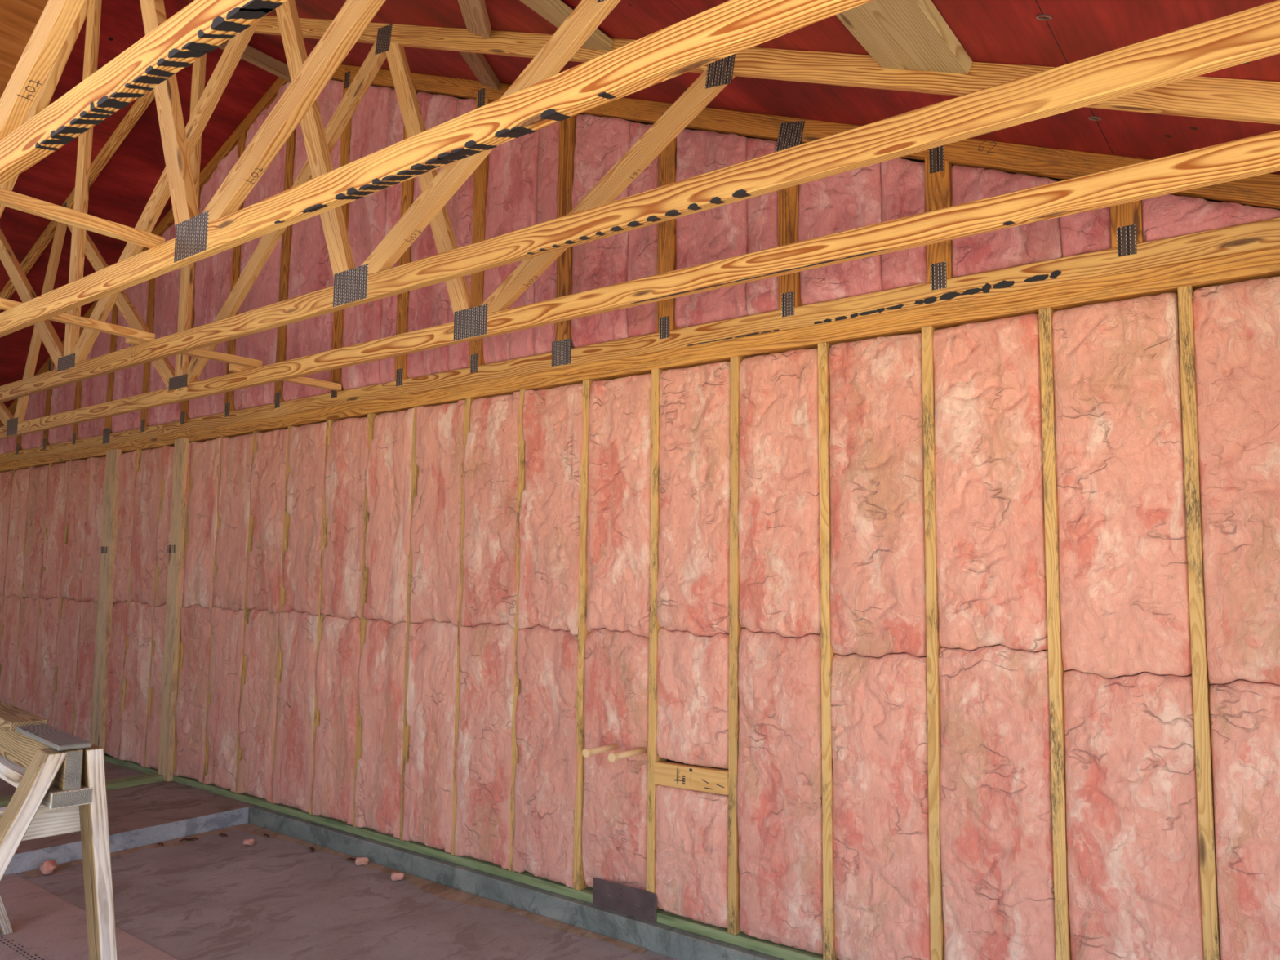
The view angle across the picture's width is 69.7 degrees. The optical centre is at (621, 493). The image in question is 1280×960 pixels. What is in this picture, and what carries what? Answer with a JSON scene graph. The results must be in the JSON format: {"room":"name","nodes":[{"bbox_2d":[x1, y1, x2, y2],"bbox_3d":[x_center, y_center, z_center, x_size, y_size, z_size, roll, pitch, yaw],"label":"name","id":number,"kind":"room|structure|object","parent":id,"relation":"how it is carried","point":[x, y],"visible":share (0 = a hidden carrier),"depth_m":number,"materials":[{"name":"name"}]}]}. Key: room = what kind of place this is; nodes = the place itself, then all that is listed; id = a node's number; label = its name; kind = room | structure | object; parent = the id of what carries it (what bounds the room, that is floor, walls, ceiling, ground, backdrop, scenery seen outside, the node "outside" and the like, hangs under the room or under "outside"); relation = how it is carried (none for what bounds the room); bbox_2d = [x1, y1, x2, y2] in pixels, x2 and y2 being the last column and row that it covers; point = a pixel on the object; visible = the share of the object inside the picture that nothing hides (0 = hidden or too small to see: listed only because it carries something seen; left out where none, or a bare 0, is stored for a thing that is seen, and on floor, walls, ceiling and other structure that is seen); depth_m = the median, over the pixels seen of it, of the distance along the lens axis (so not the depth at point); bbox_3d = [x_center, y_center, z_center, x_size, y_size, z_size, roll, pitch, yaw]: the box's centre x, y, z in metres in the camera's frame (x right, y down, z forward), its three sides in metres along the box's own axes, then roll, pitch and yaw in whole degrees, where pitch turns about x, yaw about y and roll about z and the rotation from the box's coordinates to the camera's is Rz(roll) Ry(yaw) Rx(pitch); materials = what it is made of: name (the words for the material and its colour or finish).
{"room":"unfinished garage interior","nodes":[
{"label":"unfinished garage interior","id":0,"kind":"room"},
{"bbox_2d":[0,0,48,98],"bbox_3d":[-4.369,-2.837,4.413,1.313,0.559,2.905,-3,-7,37],"label":"ceiling","id":1,"kind":"structure","parent":0,"point":[19,19],"depth_m":5.42,"materials":[{"name":"brown wood"}]},
{"bbox_2d":[4,806,248,875],"bbox_3d":[-3.579,1.826,4.062,0.008,0.099,4.155,-3,-7,37],"label":"concrete curb","id":2,"kind":"structure","parent":0,"point":[20,863],"depth_m":5.18,"materials":[{"name":"concrete"}]},
{"bbox_2d":[0,761,255,874],"bbox_3d":[-5.819,2.015,5.926,5.840,0.200,4.400,-3,-7,37],"label":"floor","id":3,"kind":"structure","parent":0,"point":[153,804],"depth_m":5.72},
{"bbox_2d":[89,448,121,755],"bbox_3d":[-4.020,0.846,7.165,0.215,2.399,0.039,-3,-7,37],"label":"stud","id":4,"kind":"object","parent":3,"relation":"on","point":[110,508],"visible":0.89,"depth_m":7.14,"materials":[{"name":"brown wood"}]},
{"bbox_2d":[104,753,158,773],"bbox_3d":[-3.647,2.000,6.758,0.953,0.038,0.125,-3,-7,37],"label":"plate","id":5,"kind":"object","parent":3,"relation":"on","point":[131,765],"depth_m":6.78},
{"bbox_2d":[0,595,21,705],"bbox_3d":[-5.498,1.502,8.301,0.394,1.174,0.113,-3,-7,37],"label":"insulation batt","id":6,"kind":"object","parent":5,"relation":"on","point":[11,605],"visible":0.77,"depth_m":8.26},
{"bbox_2d":[4,466,31,597],"bbox_3d":[-5.484,0.354,8.404,0.397,1.173,0.114,-3,-7,37],"label":"insulation batt","id":7,"kind":"object","parent":6,"relation":"on","point":[20,494],"visible":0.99,"depth_m":8.37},
{"bbox_2d":[14,596,39,713],"bbox_3d":[-5.175,1.484,8.053,0.385,1.165,0.113,-3,-7,37],"label":"insulation batt","id":8,"kind":"object","parent":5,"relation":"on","point":[29,611],"visible":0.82,"depth_m":8.02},
{"bbox_2d":[22,465,48,599],"bbox_3d":[-5.156,0.341,8.156,0.394,1.185,0.110,-3,-7,37],"label":"insulation batt","id":9,"kind":"object","parent":8,"relation":"on","point":[39,476],"visible":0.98,"depth_m":8.12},
{"bbox_2d":[31,597,59,725],"bbox_3d":[-4.854,1.465,7.804,0.398,1.173,0.119,-3,-7,37],"label":"insulation batt","id":10,"kind":"object","parent":5,"relation":"on","point":[48,624],"visible":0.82,"depth_m":7.75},
{"bbox_2d":[40,461,69,599],"bbox_3d":[-4.836,0.320,7.912,0.391,1.178,0.109,-3,-7,37],"label":"insulation batt","id":11,"kind":"object","parent":10,"relation":"on","point":[55,512],"visible":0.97,"depth_m":7.87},
{"bbox_2d":[51,597,80,734],"bbox_3d":[-4.533,1.448,7.564,0.394,1.173,0.110,-3,-7,37],"label":"insulation batt","id":12,"kind":"object","parent":5,"relation":"on","point":[68,633],"visible":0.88,"depth_m":7.53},
{"bbox_2d":[60,457,90,601],"bbox_3d":[-4.514,0.302,7.662,0.394,1.179,0.114,-3,-7,37],"label":"insulation batt","id":13,"kind":"object","parent":12,"relation":"on","point":[78,470],"visible":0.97,"depth_m":7.62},
{"bbox_2d":[72,600,97,742],"bbox_3d":[-4.211,1.432,7.311,0.394,1.167,0.120,-3,-7,37],"label":"insulation batt","id":14,"kind":"object","parent":5,"relation":"on","point":[88,610],"visible":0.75,"depth_m":7.30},
{"bbox_2d":[81,456,106,602],"bbox_3d":[-4.195,0.288,7.419,0.385,1.188,0.112,-3,-7,37],"label":"insulation batt","id":15,"kind":"object","parent":14,"relation":"on","point":[90,587],"visible":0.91,"depth_m":7.42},
{"bbox_2d":[104,601,127,759],"bbox_3d":[-3.884,1.409,7.066,0.395,1.178,0.113,-3,-7,37],"label":"insulation batt","id":16,"kind":"object","parent":5,"relation":"on","point":[116,654],"visible":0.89,"depth_m":7.00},
{"bbox_2d":[111,450,137,604],"bbox_3d":[-3.875,0.265,7.170,0.395,1.180,0.119,-3,-7,37],"label":"insulation batt","id":17,"kind":"object","parent":16,"relation":"on","point":[126,462],"visible":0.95,"depth_m":7.10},
{"bbox_2d":[119,601,154,766],"bbox_3d":[-3.568,1.391,6.818,0.386,1.176,0.122,-3,-7,37],"label":"insulation batt","id":18,"kind":"object","parent":5,"relation":"on","point":[140,615],"visible":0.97,"depth_m":6.79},
{"bbox_2d":[128,447,163,606],"bbox_3d":[-3.547,0.247,6.924,0.395,1.180,0.112,-3,-7,37],"label":"insulation batt","id":19,"kind":"object","parent":18,"relation":"on","point":[148,486],"visible":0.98,"depth_m":6.89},
{"bbox_2d":[145,603,180,769],"bbox_3d":[-3.238,1.374,6.572,0.395,1.173,0.112,-3,-7,37],"label":"insulation batt","id":20,"kind":"object","parent":5,"relation":"on","point":[153,735],"visible":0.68,"depth_m":6.60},
{"bbox_2d":[155,442,191,608],"bbox_3d":[-3.224,0.231,6.681,0.402,1.183,0.105,-3,-7,37],"label":"insulation batt","id":21,"kind":"object","parent":20,"relation":"on","point":[164,526],"visible":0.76,"depth_m":6.71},
{"bbox_2d":[173,604,211,782],"bbox_3d":[-2.920,1.355,6.327,0.399,1.174,0.114,-3,-7,37],"label":"insulation batt","id":22,"kind":"object","parent":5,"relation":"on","point":[195,620],"visible":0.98,"depth_m":6.29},
{"bbox_2d":[182,437,220,609],"bbox_3d":[-2.902,0.211,6.430,0.396,1.180,0.112,-3,-7,37],"label":"insulation batt","id":23,"kind":"object","parent":22,"relation":"on","point":[204,455],"visible":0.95,"depth_m":6.40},
{"bbox_2d":[204,606,244,792],"bbox_3d":[-2.594,1.341,6.083,0.398,1.168,0.104,-3,-7,37],"label":"insulation batt","id":24,"kind":"object","parent":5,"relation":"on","point":[227,624],"visible":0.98,"depth_m":6.04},
{"bbox_2d":[213,433,253,611],"bbox_3d":[-2.580,0.195,6.186,0.387,1.185,0.108,-3,-7,37],"label":"insulation batt","id":25,"kind":"object","parent":24,"relation":"on","point":[236,455],"visible":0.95,"depth_m":6.15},
{"bbox_2d":[236,608,279,802],"bbox_3d":[-2.273,1.321,5.835,0.402,1.168,0.108,-3,-7,37],"label":"insulation batt","id":26,"kind":"object","parent":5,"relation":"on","point":[258,702],"visible":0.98,"depth_m":5.80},
{"bbox_2d":[245,428,288,613],"bbox_3d":[-2.263,0.176,5.940,0.392,1.184,0.113,-3,-7,37],"label":"insulation batt","id":27,"kind":"object","parent":26,"relation":"on","point":[268,477],"visible":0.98,"depth_m":5.89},
{"bbox_2d":[105,772,164,791],"bbox_3d":[-3.290,1.953,6.190,0.304,0.038,0.469,-3,-7,37],"label":"plate","id":28,"kind":"object","parent":3,"relation":"on","point":[130,781],"depth_m":6.24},
{"bbox_2d":[158,438,189,782],"bbox_3d":[-3.176,0.798,6.518,0.185,2.398,0.039,-3,-7,37],"label":"stud","id":29,"kind":"object","parent":28,"relation":"on","point":[176,547],"visible":0.94,"depth_m":6.49,"materials":[{"name":"brown wood"}]},
{"bbox_2d":[656,908,823,959],"bbox_3d":[0.428,1.771,3.643,0.778,0.038,0.132,-3,-7,37],"label":"plate","id":30,"kind":"object","parent":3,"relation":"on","point":[743,940],"depth_m":3.65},
{"bbox_2d":[582,628,648,890],"bbox_3d":[-0.016,1.193,4.107,0.366,1.167,0.109,-3,-7,37],"label":"insulation batt","id":31,"kind":"object","parent":30,"relation":"on","point":[615,815],"visible":0.88,"depth_m":4.07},
{"bbox_2d":[586,373,651,637],"bbox_3d":[-0.001,0.051,4.211,0.366,1.185,0.110,-3,-7,37],"label":"insulation batt","id":32,"kind":"object","parent":31,"relation":"on","point":[619,531],"visible":0.97,"depth_m":4.17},
{"bbox_2d":[592,877,656,923],"bbox_3d":[0.010,1.762,3.983,0.345,0.130,0.004,-3,-7,37],"label":"shield","id":33,"kind":"object","parent":30,"relation":"attached to","point":[634,902],"visible":1,"depth_m":3.98,"materials":[{"name":"grey"}]},
{"bbox_2d":[646,368,666,909],"bbox_3d":[0.162,0.609,4.046,0.041,2.340,0.089,-3,-7,37],"label":"stud","id":34,"kind":"object","parent":30,"relation":"on","point":[655,628],"visible":0.45,"depth_m":4.01,"materials":[{"name":"brown wood"}]},
{"bbox_2d":[653,760,728,795],"bbox_3d":[0.294,1.186,3.844,0.368,0.101,0.038,-3,-7,37],"label":"blocking","id":35,"kind":"object","parent":34,"relation":"attached to","point":[714,780],"visible":1,"depth_m":3.83,"materials":[{"name":"brown wood"}]},
{"bbox_2d":[656,627,728,768],"bbox_3d":[0.311,0.856,3.890,0.366,0.559,0.109,-3,-7,37],"label":"insulation batt","id":36,"kind":"object","parent":35,"relation":"on","point":[693,670],"visible":0.98,"depth_m":3.85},
{"bbox_2d":[657,361,730,635],"bbox_3d":[0.319,0.022,3.963,0.366,1.163,0.116,-3,-7,37],"label":"insulation batt","id":37,"kind":"object","parent":36,"relation":"on","point":[693,580],"visible":0.99,"depth_m":3.92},
{"bbox_2d":[654,785,728,928],"bbox_3d":[0.302,1.497,3.831,0.366,0.522,0.110,-3,-7,37],"label":"insulation batt","id":38,"kind":"object","parent":30,"relation":"on","point":[691,869],"visible":0.95,"depth_m":3.79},
{"bbox_2d":[727,355,744,934],"bbox_3d":[0.483,0.591,3.800,0.044,2.340,0.089,-3,-7,37],"label":"stud","id":39,"kind":"object","parent":30,"relation":"on","point":[735,628],"visible":0.57,"depth_m":3.76,"materials":[{"name":"brown wood"}]},
{"bbox_2d":[737,627,822,954],"bbox_3d":[0.630,1.142,3.616,0.366,1.201,0.107,-3,-7,37],"label":"insulation batt","id":40,"kind":"object","parent":30,"relation":"on","point":[780,778],"visible":0.94,"depth_m":3.58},
{"bbox_2d":[737,347,820,637],"bbox_3d":[0.644,-0.004,3.719,0.366,1.151,0.109,-3,-7,37],"label":"insulation batt","id":41,"kind":"object","parent":40,"relation":"on","point":[779,504],"visible":0.99,"depth_m":3.68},
{"bbox_2d":[817,342,837,959],"bbox_3d":[0.805,0.573,3.554,0.045,2.340,0.089,-3,-7,37],"label":"stud","id":42,"kind":"object","parent":30,"relation":"on","point":[824,379],"visible":0.69,"depth_m":3.52,"materials":[{"name":"brown wood"}]},
{"bbox_2d":[831,653,930,959],"bbox_3d":[0.951,1.154,3.366,0.366,1.142,0.109,-3,-7,37],"label":"insulation batt","id":43,"kind":"object","parent":30,"relation":"on","point":[879,705],"visible":0.98,"depth_m":3.33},
{"bbox_2d":[828,332,926,657],"bbox_3d":[0.966,0.006,3.470,0.366,1.208,0.110,-3,-7,37],"label":"insulation batt","id":44,"kind":"object","parent":43,"relation":"on","point":[877,589],"visible":0.99,"depth_m":3.43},
{"bbox_2d":[921,325,944,959],"bbox_3d":[1.129,0.555,3.306,0.044,2.340,0.089,-3,-7,37],"label":"stud","id":45,"kind":"object","parent":30,"relation":"on","point":[936,923],"visible":0.7,"depth_m":3.27,"materials":[{"name":"brown wood"}]},
{"bbox_2d":[937,644,1055,959],"bbox_3d":[1.274,1.113,3.121,0.366,1.191,0.110,-3,-7,37],"label":"insulation batt","id":46,"kind":"object","parent":30,"relation":"on","point":[996,807],"visible":0.97,"depth_m":3.09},
{"bbox_2d":[932,313,1048,651],"bbox_3d":[1.288,-0.035,3.224,0.366,1.161,0.112,-3,-7,37],"label":"insulation batt","id":47,"kind":"object","parent":46,"relation":"on","point":[989,491],"visible":0.98,"depth_m":3.19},
{"bbox_2d":[1038,307,1071,959],"bbox_3d":[1.450,0.536,3.060,0.042,2.340,0.089,-3,-7,37],"label":"stud","id":48,"kind":"object","parent":30,"relation":"on","point":[1055,671],"visible":0.77,"depth_m":3.03,"materials":[{"name":"brown wood"}]},
{"bbox_2d":[1062,669,1204,959],"bbox_3d":[1.594,1.123,2.870,0.366,1.129,0.114,-3,-7,37],"label":"insulation batt","id":49,"kind":"object","parent":30,"relation":"on","point":[1133,859],"visible":0.98,"depth_m":2.85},
{"bbox_2d":[1052,293,1191,678],"bbox_3d":[1.610,-0.021,2.975,0.366,1.223,0.111,-3,-7,37],"label":"insulation batt","id":50,"kind":"object","parent":49,"relation":"on","point":[1124,600],"visible":0.99,"depth_m":2.94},
{"bbox_2d":[1177,285,1220,959],"bbox_3d":[1.773,0.518,2.813,0.044,2.340,0.089,-3,-7,37],"label":"stud","id":51,"kind":"object","parent":30,"relation":"on","point":[1201,686],"visible":0.77,"depth_m":2.79,"materials":[{"name":"brown wood"}]},
{"bbox_2d":[1208,679,1279,959],"bbox_3d":[1.919,1.108,2.626,0.366,1.124,0.108,-3,-7,37],"label":"insulation batt","id":52,"kind":"object","parent":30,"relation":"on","point":[1245,714],"visible":1,"depth_m":2.67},
{"bbox_2d":[1192,275,1279,684],"bbox_3d":[1.933,-0.038,2.729,0.366,1.226,0.110,-3,-7,37],"label":"insulation batt","id":53,"kind":"object","parent":52,"relation":"on","point":[1237,325],"visible":1,"depth_m":2.75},
{"bbox_2d":[0,0,287,408],"bbox_3d":[-4.955,-1.531,7.586,6.213,2.601,1.590,-3,-7,37],"label":"ceiling","id":54,"kind":"structure","parent":0,"point":[120,193],"depth_m":6.52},
{"bbox_2d":[15,829,677,959],"bbox_3d":[-1.262,1.794,2.279,5.840,0.100,4.155,-3,-7,37],"label":"floor","id":55,"kind":"structure","parent":0,"point":[212,896],"depth_m":4.22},
{"bbox_2d":[0,873,177,959],"bbox_3d":[-2.492,1.829,3.452,2.440,0.011,1.215,-3,-7,37],"label":"sheet","id":56,"kind":"object","parent":55,"relation":"on","point":[45,926],"visible":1,"depth_m":3.93,"materials":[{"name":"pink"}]},
{"bbox_2d":[0,700,117,959],"bbox_3d":[-2.159,1.207,2.882,0.882,1.132,2.302,6,-7,-43],"label":"sawhorse","id":57,"kind":"object","parent":56,"relation":"on","point":[58,775],"visible":1,"depth_m":2.22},
{"bbox_2d":[22,823,647,954],"bbox_3d":[-1.479,1.919,4.266,3.050,0.004,1.248,-3,-7,37],"label":"sawdust","id":58,"kind":"object","parent":55,"relation":"on","point":[442,891],"visible":0.91,"depth_m":4.63},
{"bbox_2d":[172,775,592,903],"bbox_3d":[-1.593,1.886,5.202,3.810,0.038,0.151,-3,-7,37],"label":"plate","id":59,"kind":"object","parent":55,"relation":"on","point":[526,877],"depth_m":4.87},
{"bbox_2d":[271,609,318,813],"bbox_3d":[-1.952,1.301,5.588,0.399,1.176,0.111,-3,-7,37],"label":"insulation batt","id":60,"kind":"object","parent":59,"relation":"on","point":[292,772],"visible":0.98,"depth_m":5.55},
{"bbox_2d":[281,422,326,616],"bbox_3d":[-1.936,0.157,5.692,0.384,1.183,0.110,-3,-7,37],"label":"insulation batt","id":61,"kind":"object","parent":60,"relation":"on","point":[307,442],"visible":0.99,"depth_m":5.65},
{"bbox_2d":[311,614,359,825],"bbox_3d":[-1.631,1.288,5.341,0.398,1.165,0.113,-3,-7,37],"label":"insulation batt","id":62,"kind":"object","parent":59,"relation":"on","point":[338,660],"visible":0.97,"depth_m":5.30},
{"bbox_2d":[320,416,368,619],"bbox_3d":[-1.613,0.143,5.445,0.398,1.192,0.110,-3,-7,37],"label":"insulation batt","id":63,"kind":"object","parent":62,"relation":"on","point":[347,455],"visible":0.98,"depth_m":5.41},
{"bbox_2d":[354,617,407,838],"bbox_3d":[-1.309,1.274,5.098,0.391,1.159,0.106,-3,-7,37],"label":"insulation batt","id":64,"kind":"object","parent":59,"relation":"on","point":[381,671],"visible":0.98,"depth_m":5.06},
{"bbox_2d":[362,408,413,624],"bbox_3d":[-1.294,0.129,5.199,0.394,1.199,0.111,-3,-7,37],"label":"insulation batt","id":65,"kind":"object","parent":64,"relation":"on","point":[388,467],"visible":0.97,"depth_m":5.16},
{"bbox_2d":[402,619,457,853],"bbox_3d":[-0.984,1.252,4.847,0.386,1.163,0.111,-3,-7,37],"label":"insulation batt","id":66,"kind":"object","parent":59,"relation":"on","point":[431,686],"visible":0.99,"depth_m":4.80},
{"bbox_2d":[408,400,465,626],"bbox_3d":[-0.971,0.104,4.954,0.390,1.186,0.109,-3,-7,37],"label":"insulation batt","id":67,"kind":"object","parent":66,"relation":"on","point":[436,517],"visible":0.95,"depth_m":4.92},
{"bbox_2d":[453,623,515,869],"bbox_3d":[-0.662,1.233,4.601,0.391,1.164,0.110,-3,-7,37],"label":"insulation batt","id":68,"kind":"object","parent":59,"relation":"on","point":[483,758],"visible":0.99,"depth_m":4.56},
{"bbox_2d":[461,391,519,627],"bbox_3d":[-0.647,0.087,4.707,0.393,1.187,0.108,-3,-7,37],"label":"insulation batt","id":69,"kind":"object","parent":68,"relation":"on","point":[491,459],"visible":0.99,"depth_m":4.67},
{"bbox_2d":[512,625,577,888],"bbox_3d":[-0.337,1.214,4.353,0.393,1.166,0.109,-3,-7,37],"label":"insulation batt","id":70,"kind":"object","parent":59,"relation":"on","point":[545,779],"visible":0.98,"depth_m":4.32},
{"bbox_2d":[517,382,583,635],"bbox_3d":[-0.323,0.071,4.456,0.396,1.194,0.110,-3,-7,37],"label":"insulation batt","id":71,"kind":"object","parent":70,"relation":"on","point":[553,425],"visible":0.97,"depth_m":4.42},
{"bbox_2d":[573,379,594,890],"bbox_3d":[-0.161,0.627,4.293,0.045,2.340,0.089,-3,-7,37],"label":"stud","id":72,"kind":"object","parent":59,"relation":"on","point":[579,883],"visible":0.53,"depth_m":4.25,"materials":[{"name":"brown wood"}]},
{"bbox_2d":[172,79,1279,769],"bbox_3d":[-2.191,-0.478,6.041,11.680,4.881,0.018,-3,-7,37],"label":"wall","id":73,"kind":"structure","parent":0,"point":[642,122],"depth_m":3.76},
{"bbox_2d":[248,805,785,959],"bbox_3d":[0.080,1.920,4.019,5.836,0.199,0.245,-3,-7,37],"label":"curb","id":74,"kind":"object","parent":73,"relation":"attached to","point":[673,942],"depth_m":4.31,"materials":[{"name":"concrete"}]},
{"bbox_2d":[0,258,1279,471],"bbox_3d":[-2.194,-0.442,5.968,11.360,0.038,0.089,-3,-7,37],"label":"plate","id":75,"kind":"object","parent":73,"relation":"attached to","point":[1264,269],"visible":0.75,"depth_m":3.67,"materials":[{"name":"brown wood"}]},
{"bbox_2d":[0,246,1279,466],"bbox_3d":[-2.194,-0.480,5.972,11.360,0.038,0.089,-3,-7,37],"label":"plate","id":76,"kind":"object","parent":75,"relation":"on","point":[1273,253],"visible":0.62,"depth_m":3.70,"materials":[{"name":"brown wood"}]},
{"bbox_2d":[0,64,1279,462],"bbox_3d":[-2.207,-1.708,6.073,11.355,2.425,0.039,-3,-7,37],"label":"truss","id":77,"kind":"object","parent":76,"relation":"on","point":[1129,252],"visible":0.7,"depth_m":4.01,"materials":[{"name":"brown wood"}]},
{"bbox_2d":[111,248,150,433],"bbox_3d":[-3.890,-1.220,7.337,0.519,1.456,0.110,-3,-7,37],"label":"insulation batt","id":78,"kind":"object","parent":77,"relation":"on","point":[128,382],"visible":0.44,"depth_m":7.27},
{"bbox_2d":[146,222,181,426],"bbox_3d":[-3.405,-1.373,6.978,0.519,1.711,0.112,-3,-7,37],"label":"insulation batt","id":79,"kind":"object","parent":77,"relation":"on","point":[166,291],"visible":0.35,"depth_m":6.95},
{"bbox_2d":[188,144,238,418],"bbox_3d":[-2.918,-1.526,6.621,0.519,1.963,0.107,-3,-7,37],"label":"insulation batt","id":80,"kind":"object","parent":77,"relation":"on","point":[212,278],"visible":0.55,"depth_m":6.57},
{"bbox_2d":[233,81,288,410],"bbox_3d":[-2.434,-1.682,6.262,0.519,2.219,0.109,-3,-7,37],"label":"insulation batt","id":81,"kind":"object","parent":77,"relation":"on","point":[264,291],"visible":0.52,"depth_m":6.19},
{"bbox_2d":[283,79,343,401],"bbox_3d":[-1.948,-1.704,5.893,0.519,2.210,0.104,-3,-7,37],"label":"insulation batt","id":82,"kind":"object","parent":77,"relation":"on","point":[310,270],"visible":0.41,"depth_m":5.84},
{"bbox_2d":[341,84,392,390],"bbox_3d":[-1.530,-1.602,5.559,0.361,1.958,0.105,-3,-7,37],"label":"insulation batt","id":83,"kind":"object","parent":77,"relation":"on","point":[370,122],"visible":0.59,"depth_m":5.52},
{"bbox_2d":[379,88,404,383],"bbox_3d":[-1.323,-1.537,5.394,0.153,1.804,0.104,-3,-7,37],"label":"insulation batt","id":84,"kind":"object","parent":77,"relation":"on","point":[395,131],"visible":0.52,"depth_m":5.37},
{"bbox_2d":[406,92,459,377],"bbox_3d":[-1.055,-1.502,5.184,0.341,1.699,0.104,-3,-7,37],"label":"insulation batt","id":85,"kind":"object","parent":77,"relation":"on","point":[428,306],"visible":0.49,"depth_m":5.14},
{"bbox_2d":[448,97,475,370],"bbox_3d":[-0.849,-1.441,5.019,0.174,1.557,0.103,-3,-7,37],"label":"insulation batt","id":86,"kind":"object","parent":77,"relation":"on","point":[463,199],"visible":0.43,"depth_m":4.98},
{"bbox_2d":[482,129,539,364],"bbox_3d":[-0.563,-1.404,4.798,0.361,1.448,0.098,-3,-7,37],"label":"insulation batt","id":87,"kind":"object","parent":77,"relation":"on","point":[511,192],"visible":0.46,"depth_m":4.76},
{"bbox_2d":[533,121,559,355],"bbox_3d":[-0.357,-1.339,4.633,0.153,1.294,0.098,-3,-7,37],"label":"insulation batt","id":88,"kind":"object","parent":77,"relation":"on","point":[547,185],"visible":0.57,"depth_m":4.60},
{"bbox_2d":[570,114,631,347],"bbox_3d":[-0.092,-1.303,4.420,0.341,1.193,0.105,-3,-7,37],"label":"insulation batt","id":89,"kind":"object","parent":77,"relation":"on","point":[601,142],"visible":0.59,"depth_m":4.39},
{"bbox_2d":[626,121,658,337],"bbox_3d":[0.116,-1.243,4.256,0.174,1.049,0.102,-3,-7,37],"label":"insulation batt","id":90,"kind":"object","parent":77,"relation":"on","point":[642,263],"visible":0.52,"depth_m":4.21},
{"bbox_2d":[674,128,749,328],"bbox_3d":[0.397,-1.206,4.031,0.361,0.939,0.109,-3,-7,37],"label":"insulation batt","id":91,"kind":"object","parent":77,"relation":"on","point":[719,233],"visible":0.62,"depth_m":4.00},
{"bbox_2d":[746,137,778,315],"bbox_3d":[0.606,-1.140,3.868,0.153,0.786,0.103,-3,-7,37],"label":"insulation batt","id":92,"kind":"object","parent":77,"relation":"on","point":[762,295],"visible":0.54,"depth_m":3.83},
{"bbox_2d":[798,162,883,305],"bbox_3d":[0.873,-1.105,3.658,0.341,0.688,0.103,-3,-7,37],"label":"insulation batt","id":93,"kind":"object","parent":77,"relation":"on","point":[849,200],"visible":0.57,"depth_m":3.62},
{"bbox_2d":[880,157,927,290],"bbox_3d":[1.080,-1.044,3.494,0.174,0.542,0.099,-3,-7,37],"label":"insulation batt","id":94,"kind":"object","parent":77,"relation":"on","point":[903,180],"visible":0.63,"depth_m":3.47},
{"bbox_2d":[951,164,1062,277],"bbox_3d":[1.364,-1.007,3.272,0.361,0.435,0.099,-3,-7,37],"label":"insulation batt","id":95,"kind":"object","parent":77,"relation":"on","point":[1039,241],"visible":0.61,"depth_m":3.25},
{"bbox_2d":[1060,206,1111,257],"bbox_3d":[1.575,-0.940,3.112,0.153,0.279,0.085,-3,-7,37],"label":"insulation batt","id":96,"kind":"object","parent":77,"relation":"on","point":[1090,231],"visible":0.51,"depth_m":3.08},
{"bbox_2d":[1142,194,1279,242],"bbox_3d":[1.854,-0.907,2.885,0.380,0.178,0.097,-3,-7,37],"label":"insulation batt","id":97,"kind":"object","parent":77,"relation":"on","point":[1167,215],"visible":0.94,"depth_m":2.89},
{"bbox_2d":[177,0,1279,174],"bbox_3d":[-0.921,-1.930,2.674,6.187,2.590,4.500,-3,-7,37],"label":"ceiling","id":98,"kind":"structure","parent":0,"point":[988,31],"depth_m":2.94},
{"bbox_2d":[0,0,288,186],"bbox_3d":[-3.716,-1.831,4.111,11.900,2.573,0.041,-3,-7,37],"label":"roof truss","id":99,"kind":"object","parent":98,"relation":"attached to","point":[197,29],"visible":1,"depth_m":2.05,"materials":[{"name":"brown wood"}]},
{"bbox_2d":[0,0,872,337],"bbox_3d":[-3.345,-1.782,4.592,11.900,2.573,0.041,-3,-7,37],"label":"roof truss","id":100,"kind":"object","parent":98,"relation":"attached to","point":[731,27],"visible":1,"depth_m":2.51,"materials":[{"name":"brown wood"}]},
{"bbox_2d":[835,0,973,74],"bbox_3d":[0.744,-1.319,2.551,0.277,0.144,0.572,-3,-7,37],"label":"wood board","id":101,"kind":"structure","parent":98,"relation":"attached to","point":[900,34],"depth_m":2.59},
{"bbox_3d":[-7.259,0.923,8.787,0.120,2.455,1.592,-3,-7,37],"label":"wall","id":102,"kind":"structure","parent":0,"visible":0},
{"bbox_2d":[0,15,1279,439],"bbox_3d":[-2.603,-1.685,5.554,11.900,2.573,0.041,-3,-7,37],"label":"roof truss","id":103,"kind":"object","parent":102,"relation":"on","point":[1251,100],"visible":0.84,"depth_m":3.38,"materials":[{"name":"brown wood"}]},
{"bbox_2d":[0,0,1279,403],"bbox_3d":[-2.974,-1.734,5.073,11.900,2.573,0.041,-3,-7,37],"label":"roof truss","id":104,"kind":"object","parent":102,"relation":"on","point":[1251,34],"visible":0.94,"depth_m":2.86,"materials":[{"name":"brown wood"}]},
{"bbox_3d":[-8.960,0.700,6.580,0.120,2.455,1.400,-3,-7,37],"label":"wall","id":105,"kind":"structure","parent":0,"visible":0},
{"bbox_3d":[-4.086,-1.879,3.630,11.900,2.573,0.039,-3,-7,37],"label":"roof truss","id":106,"kind":"object","parent":105,"relation":"on","visible":0},
{"bbox_2d":[0,187,164,248],"bbox_3d":[-1.971,-0.908,2.630,0.045,0.038,1.315,-3,-6,37],"label":"brace","id":107,"kind":"object","parent":106,"relation":"on","point":[8,198],"visible":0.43,"depth_m":2.92,"materials":[{"name":"brown wood"}]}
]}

